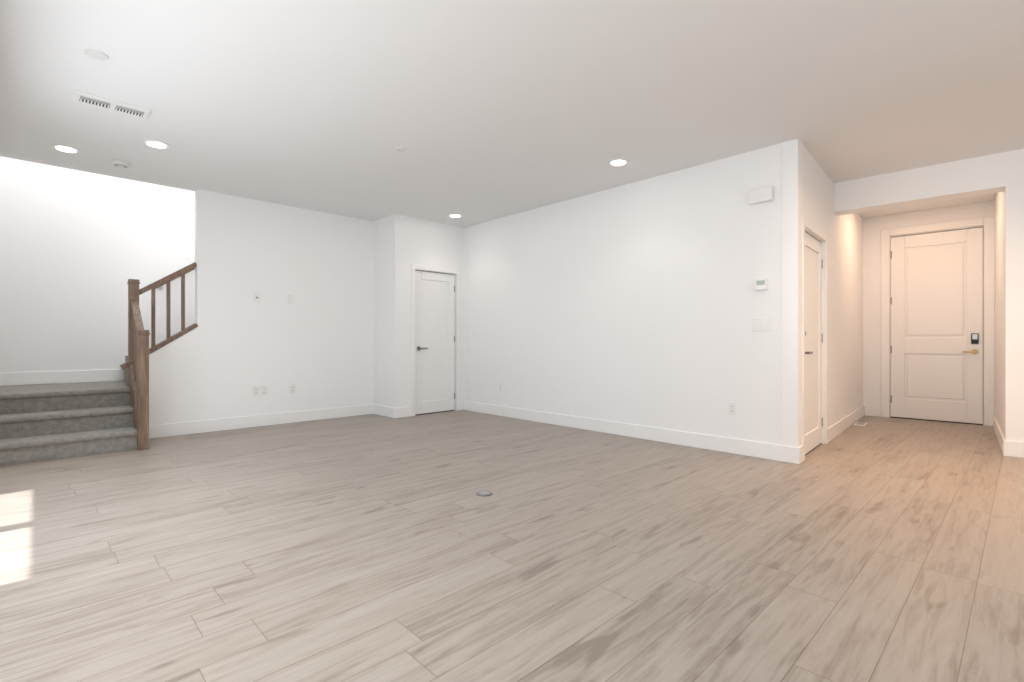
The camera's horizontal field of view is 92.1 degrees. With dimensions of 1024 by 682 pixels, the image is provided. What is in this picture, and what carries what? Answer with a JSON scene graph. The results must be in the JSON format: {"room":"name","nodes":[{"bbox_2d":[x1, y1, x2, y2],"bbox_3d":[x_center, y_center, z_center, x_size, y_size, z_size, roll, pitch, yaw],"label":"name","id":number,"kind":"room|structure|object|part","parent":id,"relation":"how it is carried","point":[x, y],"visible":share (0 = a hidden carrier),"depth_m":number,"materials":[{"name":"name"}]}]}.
{"room":"living room","nodes":[
{"label":"living room","id":0,"kind":"room"},
{"bbox_2d":[0,156,194,385],"bbox_3d":[-3.767,-1.065,7.003,5.210,4.200,0.120,0,0,-44],"label":"wall","id":1,"kind":"structure","parent":0,"point":[78,249],"depth_m":5.74,"materials":[{"name":"white paint"}]},
{"bbox_2d":[0,369,123,385],"bbox_3d":[-5.107,0.410,5.623,1.125,0.140,0.015,0,0,-44],"label":"baseboard","id":2,"kind":"structure","parent":1,"relation":"attached to","point":[32,378],"depth_m":5.60,"materials":[{"name":"white paint"}]},
{"bbox_2d":[0,153,373,438],"bbox_3d":[-2.915,-1.065,6.203,5.090,4.200,0.135,0,0,-44],"label":"wall","id":3,"kind":"structure","parent":0,"point":[314,342],"depth_m":6.05,"materials":[{"name":"white paint"}]},
{"bbox_3d":[-3.082,-0.525,5.965,0.072,0.116,0.010,0,0,-44],"label":"electrical outlet plate by the tv","id":4,"kind":"part","parent":3,"relation":"part of","materials":[{"name":"white plastic"}]},
{"bbox_3d":[-2.797,-0.525,6.239,0.072,0.116,0.007,0,0,-44],"label":"electrical outlet plate by the tv","id":5,"kind":"part","parent":3,"relation":"part of","materials":[{"name":"white plastic"}]},
{"bbox_2d":[374,214,463,409],"bbox_3d":[-1.351,-0.335,7.230,1.170,2.740,0.580,0,0,-44],"label":"wall","id":6,"kind":"structure","parent":0,"point":[402,243],"depth_m":6.79,"materials":[{"name":"white paint"}]},
{"bbox_2d":[373,404,394,417],"bbox_3d":[-1.768,0.965,6.809,0.015,0.140,0.580,0,0,-44],"label":"baseboard","id":7,"kind":"structure","parent":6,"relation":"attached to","point":[386,411],"depth_m":6.78,"materials":[{"name":"white paint"}]},
{"bbox_2d":[395,406,411,417],"bbox_3d":[-1.474,0.965,6.699,0.255,0.140,0.015,0,0,-44],"label":"baseboard","id":8,"kind":"structure","parent":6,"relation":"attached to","point":[400,412],"depth_m":6.69,"materials":[{"name":"white paint"}]},
{"bbox_2d":[415,270,454,414],"bbox_3d":[-1.091,0.026,7.091,0.707,2.018,0.096,0,0,-44],"label":"closet door","id":9,"kind":"structure","parent":6,"relation":"in","point":[434,343],"depth_m":7.10,"materials":[{"name":"white paint"}]},
{"bbox_3d":[-1.255,0.105,6.909,0.147,0.064,0.060,0,0,-44],"label":"handle","id":10,"kind":"part","parent":9,"relation":"part of","materials":[{"name":"silver metal"}]},
{"bbox_2d":[411,264,459,415],"bbox_3d":[-1.083,-0.013,7.074,0.830,2.095,0.016,0,0,-44],"label":"door frame","id":11,"kind":"structure","parent":6,"relation":"attached to","point":[431,268],"depth_m":7.00,"materials":[{"name":"white paint"}]},
{"bbox_2d":[0,410,1023,681],"bbox_3d":[1.376,1.085,4.580,9.270,0.100,10.740,0,0,-44],"label":"floor","id":12,"kind":"structure","parent":0,"point":[384,548],"depth_m":2.35,"materials":[{"name":"brown wood"}]},
{"bbox_2d":[0,262,197,465],"bbox_3d":[-3.101,-1.017,6.312,4.967,4.104,1.800,0,0,-44],"label":"stairs","id":13,"kind":"structure","parent":12,"relation":"on","point":[42,422],"depth_m":4.69,"materials":[{"name":"carpet"}]},
{"bbox_3d":[-3.750,-0.205,4.950,0.060,0.437,0.576,0,0,-44],"label":"rail","id":14,"kind":"part","parent":13,"relation":"part of","materials":[{"name":"brown wood"}]},
{"bbox_3d":[-3.812,0.045,5.351,0.684,0.485,0.140,0,0,-44],"label":"rail","id":15,"kind":"part","parent":13,"relation":"part of","materials":[{"name":"brown wood"}]},
{"bbox_3d":[-3.761,-0.689,5.400,0.548,0.396,0.065,0,0,-44],"label":"rail","id":16,"kind":"part","parent":13,"relation":"part of","materials":[{"name":"brown wood"}]},
{"bbox_2d":[476,491,491,495],"bbox_3d":[-0.188,1.031,3.342,0.110,0.008,0.110,0,0,-44],"label":"electrical outlet","id":17,"kind":"object","parent":12,"relation":"in","point":[484,493],"visible":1,"depth_m":3.33,"materials":[{"name":"silver metal"}]},
{"bbox_3d":[-0.188,1.028,3.342,0.070,0.002,0.070,0,0,-44],"label":"lid","id":18,"kind":"part","parent":17,"relation":"part of","materials":[{"name":"grey plastic"}]},
{"bbox_2d":[0,0,1023,227],"bbox_3d":[1.821,-1.755,4.203,9.150,0.100,9.340,0,0,-44],"label":"ceiling","id":19,"kind":"structure","parent":0,"point":[328,106],"depth_m":3.37,"materials":[{"name":"white paint"}]},
{"bbox_2d":[51,144,80,153],"bbox_3d":[-3.951,-1.700,4.372,0.196,0.010,0.196,0,0,-44],"label":"recessed light","id":20,"kind":"object","parent":19,"relation":"in","point":[64,148],"visible":0.98,"depth_m":4.35,"materials":[{"name":"white plastic"}]},
{"bbox_2d":[84,49,107,60],"bbox_3d":[-2.473,-1.701,2.935,0.110,0.008,0.110,0,0,-44],"label":"cap","id":21,"kind":"object","parent":19,"relation":"attached to","point":[96,54],"visible":1,"depth_m":2.92,"materials":[{"name":"white plastic"}]},
{"bbox_2d":[73,90,150,119],"bbox_3d":[-2.885,-1.698,3.566,0.420,0.014,0.200,0,0,-44],"label":"ceiling vent","id":22,"kind":"object","parent":19,"relation":"in","point":[78,94],"depth_m":3.54,"materials":[{"name":"white plastic"}]},
{"bbox_3d":[-2.971,-1.692,3.515,0.164,0.002,0.054,0,0,-44],"label":"dark ceiling air vent","id":23,"kind":"part","parent":22,"relation":"part of","materials":[{"name":"white metal"}]},
{"bbox_2d":[80,98,108,108],"bbox_3d":[-2.971,-1.690,3.515,0.157,0.002,0.054,0,0,-44],"label":"louvres","id":24,"kind":"object","parent":22,"relation":"attached to","point":[108,107],"depth_m":3.51,"materials":[{"name":"white plastic"}]},
{"bbox_2d":[80,96,143,113],"bbox_3d":[-2.863,-1.692,3.543,0.358,0.002,0.038,0,0,-44],"label":"damper","id":25,"kind":"object","parent":22,"relation":"attached to","point":[106,103],"visible":1,"depth_m":3.53,"materials":[{"name":"grey metal"}]},
{"bbox_3d":[-2.831,-1.692,3.650,0.164,0.002,0.054,0,0,-44],"label":"dark ceiling air vent","id":26,"kind":"part","parent":22,"relation":"part of","materials":[{"name":"white metal"}]},
{"bbox_2d":[115,108,142,116],"bbox_3d":[-2.831,-1.690,3.650,0.157,0.002,0.054,0,0,-44],"label":"louvres","id":27,"kind":"object","parent":22,"relation":"attached to","point":[116,108],"depth_m":3.65,"materials":[{"name":"white plastic"}]},
{"bbox_2d":[111,160,129,167],"bbox_3d":[-3.732,-1.683,4.707,0.140,0.043,0.140,0,0,-44],"label":"smoke detector","id":28,"kind":"object","parent":19,"relation":"attached to","point":[120,163],"visible":1,"depth_m":4.67,"materials":[{"name":"white plastic"}]},
{"bbox_2d":[142,139,169,148],"bbox_3d":[-3.076,-1.700,4.270,0.196,0.010,0.196,0,0,-44],"label":"recessed light","id":29,"kind":"object","parent":19,"relation":"in","point":[157,144],"visible":1,"depth_m":4.26,"materials":[{"name":"white plastic"}]},
{"bbox_2d":[396,147,406,151],"bbox_3d":[-0.980,-1.701,4.383,0.100,0.008,0.100,0,0,-44],"label":"cap","id":30,"kind":"object","parent":19,"relation":"attached to","point":[401,149],"visible":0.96,"depth_m":4.37,"materials":[{"name":"white plastic"}]},
{"bbox_2d":[448,214,461,217],"bbox_3d":[-0.771,-1.700,6.706,0.196,0.010,0.196,0,0,-44],"label":"recessed light","id":31,"kind":"object","parent":19,"relation":"in","point":[455,215],"visible":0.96,"depth_m":6.67,"materials":[{"name":"white plastic"}]},
{"bbox_2d":[608,158,628,165],"bbox_3d":[1.014,-1.700,4.704,0.196,0.010,0.196,0,0,-44],"label":"recessed light","id":32,"kind":"object","parent":19,"relation":"in","point":[619,162],"visible":1,"depth_m":4.69,"materials":[{"name":"white plastic"}]},
{"bbox_2d":[464,139,801,446],"bbox_3d":[0.642,-0.335,6.087,0.120,2.740,5.230,0,0,-44],"label":"wall","id":33,"kind":"structure","parent":0,"point":[643,302],"depth_m":5.21,"materials":[{"name":"white paint"}]},
{"bbox_2d":[499,383,502,390],"bbox_3d":[-0.156,0.635,6.825,0.010,0.116,0.072,0,0,-44],"label":"electrical outlet","id":34,"kind":"object","parent":33,"relation":"attached to","point":[500,386],"visible":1,"depth_m":6.82,"materials":[{"name":"white plastic"}]},
{"bbox_2d":[464,401,799,463],"bbox_3d":[0.846,0.965,5.777,0.015,0.140,4.530,0,0,-44],"label":"baseboard","id":35,"kind":"structure","parent":33,"relation":"attached to","point":[782,453],"depth_m":5.10,"materials":[{"name":"white paint"}]},
{"bbox_2d":[728,402,735,414],"bbox_3d":[2.029,0.625,4.551,0.010,0.116,0.072,0,0,-44],"label":"electrical outlet","id":36,"kind":"object","parent":33,"relation":"attached to","point":[731,408],"visible":1,"depth_m":4.55,"materials":[{"name":"white plastic"}]},
{"bbox_2d":[748,185,772,204],"bbox_3d":[2.192,-1.285,4.352,0.051,0.130,0.200,0,0,-44],"label":"door chime","id":37,"kind":"object","parent":33,"relation":"attached to","point":[760,195],"visible":0.98,"depth_m":4.33,"materials":[{"name":"white plastic"}]},
{"bbox_2d":[754,278,767,290],"bbox_3d":[2.201,-0.500,4.360,0.026,0.100,0.110,0,0,-44],"label":"thermostat","id":38,"kind":"object","parent":33,"relation":"attached to","point":[760,284],"visible":1,"depth_m":4.35,"materials":[{"name":"white plastic"}]},
{"bbox_2d":[752,318,771,330],"bbox_3d":[2.206,-0.145,4.366,0.011,0.116,0.165,0,0,-44],"label":"switch plate","id":39,"kind":"object","parent":33,"relation":"attached to","point":[761,324],"visible":1,"depth_m":4.36,"materials":[{"name":"white plastic"}]},
{"bbox_2d":[782,139,862,446],"bbox_3d":[3.648,-0.335,5.603,0.120,2.740,3.800,0,0,42],"label":"wall","id":40,"kind":"structure","parent":0,"point":[844,233],"depth_m":5.14,"materials":[{"name":"white paint"}]},
{"bbox_2d":[799,445,802,462],"bbox_3d":[2.455,0.965,4.197,0.015,0.140,0.115,0,0,42],"label":"baseboard","id":41,"kind":"structure","parent":40,"relation":"attached to","point":[801,454],"depth_m":4.19,"materials":[{"name":"white paint"}]},
{"bbox_2d":[805,232,821,453],"bbox_3d":[2.825,0.020,4.631,0.892,2.006,0.150,0,0,-44],"label":"door","id":42,"kind":"structure","parent":40,"relation":"in","point":[813,343],"depth_m":4.72,"materials":[{"name":"white paint"}]},
{"bbox_3d":[2.614,0.105,4.368,0.150,0.064,0.062,0,0,-44],"label":"handle","id":43,"kind":"part","parent":42,"relation":"part of","materials":[{"name":"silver metal"}]},
{"bbox_2d":[802,218,827,460],"bbox_3d":[2.797,-0.013,4.660,0.136,2.095,1.030,0,0,42],"label":"door frame","id":44,"kind":"structure","parent":40,"relation":"attached to","point":[814,229],"depth_m":4.95,"materials":[{"name":"white paint"}]},
{"bbox_2d":[828,405,863,441],"bbox_3d":[4.038,0.965,5.930,0.015,0.140,2.520,0,0,42],"label":"baseboard","id":45,"kind":"structure","parent":40,"relation":"attached to","point":[840,426],"depth_m":5.71,"materials":[{"name":"white paint"}]},
{"bbox_2d":[863,201,994,423],"bbox_3d":[5.417,-0.335,6.479,1.310,2.740,0.120,0,0,42],"label":"wall","id":46,"kind":"structure","parent":0,"point":[873,227],"depth_m":6.78,"materials":[{"name":"white paint"}]},
{"bbox_2d":[864,405,880,416],"bbox_3d":[4.967,0.965,6.798,0.185,0.140,0.015,0,0,42],"label":"baseboard","id":47,"kind":"structure","parent":46,"relation":"attached to","point":[872,411],"depth_m":6.79,"materials":[{"name":"white paint"}]},
{"bbox_2d":[890,227,982,423],"bbox_3d":[5.470,-0.189,6.396,0.130,2.423,0.913,0,0,-44],"label":"front door","id":48,"kind":"structure","parent":46,"relation":"in","point":[937,305],"depth_m":6.36,"materials":[{"name":"white paint"}]},
{"bbox_3d":[5.128,-0.190,6.683,0.024,2.050,0.017,0,0,42],"label":"door front hinges","id":49,"kind":"part","parent":48,"relation":"part of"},
{"bbox_3d":[5.466,-0.237,6.385,0.051,1.945,0.549,0,0,-44],"label":"panel","id":50,"kind":"part","parent":48,"relation":"part of","materials":[{"name":"white paint"}]},
{"bbox_2d":[891,417,982,424],"bbox_3d":[5.492,1.028,6.413,0.906,0.012,0.116,0,0,42],"label":"door front sweep","id":51,"kind":"object","parent":48,"relation":"attached to","point":[937,420],"visible":0.64,"depth_m":6.35,"materials":[{"name":"grey"}]},
{"bbox_3d":[5.688,0.135,6.126,0.069,0.064,0.144,0,0,-44],"label":"handle","id":52,"kind":"part","parent":48,"relation":"part of","materials":[{"name":"gold metal"}]},
{"bbox_2d":[971,333,978,343],"bbox_3d":[5.731,-0.030,6.112,0.068,0.130,0.022,0,0,42],"label":"keypad","id":53,"kind":"object","parent":48,"relation":"attached to","point":[974,341],"visible":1,"depth_m":6.11,"materials":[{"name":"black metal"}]},
{"bbox_2d":[881,216,994,425],"bbox_3d":[5.484,-0.240,6.405,1.110,2.550,0.138,0,0,42],"label":"door frame","id":54,"kind":"structure","parent":46,"relation":"attached to","point":[988,223],"depth_m":6.15,"materials":[{"name":"white paint"}]},
{"bbox_2d":[995,192,1002,432],"bbox_3d":[5.345,-0.335,5.332,1.913,2.740,0.256,0,0,-44],"label":"wall","id":55,"kind":"structure","parent":0,"point":[999,196],"depth_m":5.20,"materials":[{"name":"white paint"}]},
{"bbox_2d":[993,415,1003,452],"bbox_3d":[5.185,0.965,5.265,0.015,0.140,1.955,0,0,42],"label":"baseboard","id":56,"kind":"structure","parent":55,"relation":"attached to","point":[999,433],"depth_m":5.06,"materials":[{"name":"white paint"}]},
{"bbox_2d":[1003,149,1023,441],"bbox_3d":[5.502,-0.335,3.570,0.298,2.740,2.742,0,0,-44],"label":"wall","id":57,"kind":"structure","parent":0,"point":[1009,308],"depth_m":4.42,"materials":[{"name":"white paint"}]},
{"bbox_2d":[834,152,1005,215],"bbox_3d":[4.041,-1.550,4.973,1.310,0.310,0.220,0,0,42],"label":"header","id":58,"kind":"object","parent":57,"relation":"attached to","point":[977,176],"visible":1,"depth_m":4.84,"materials":[{"name":"white paint"}]},
{"bbox_2d":[1003,440,1023,457],"bbox_3d":[5.407,0.965,3.566,2.635,0.140,0.015,0,0,42],"label":"baseboard","id":59,"kind":"object","parent":57,"relation":"attached to","point":[1013,448],"visible":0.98,"depth_m":4.41,"materials":[{"name":"white paint"}]}
]}

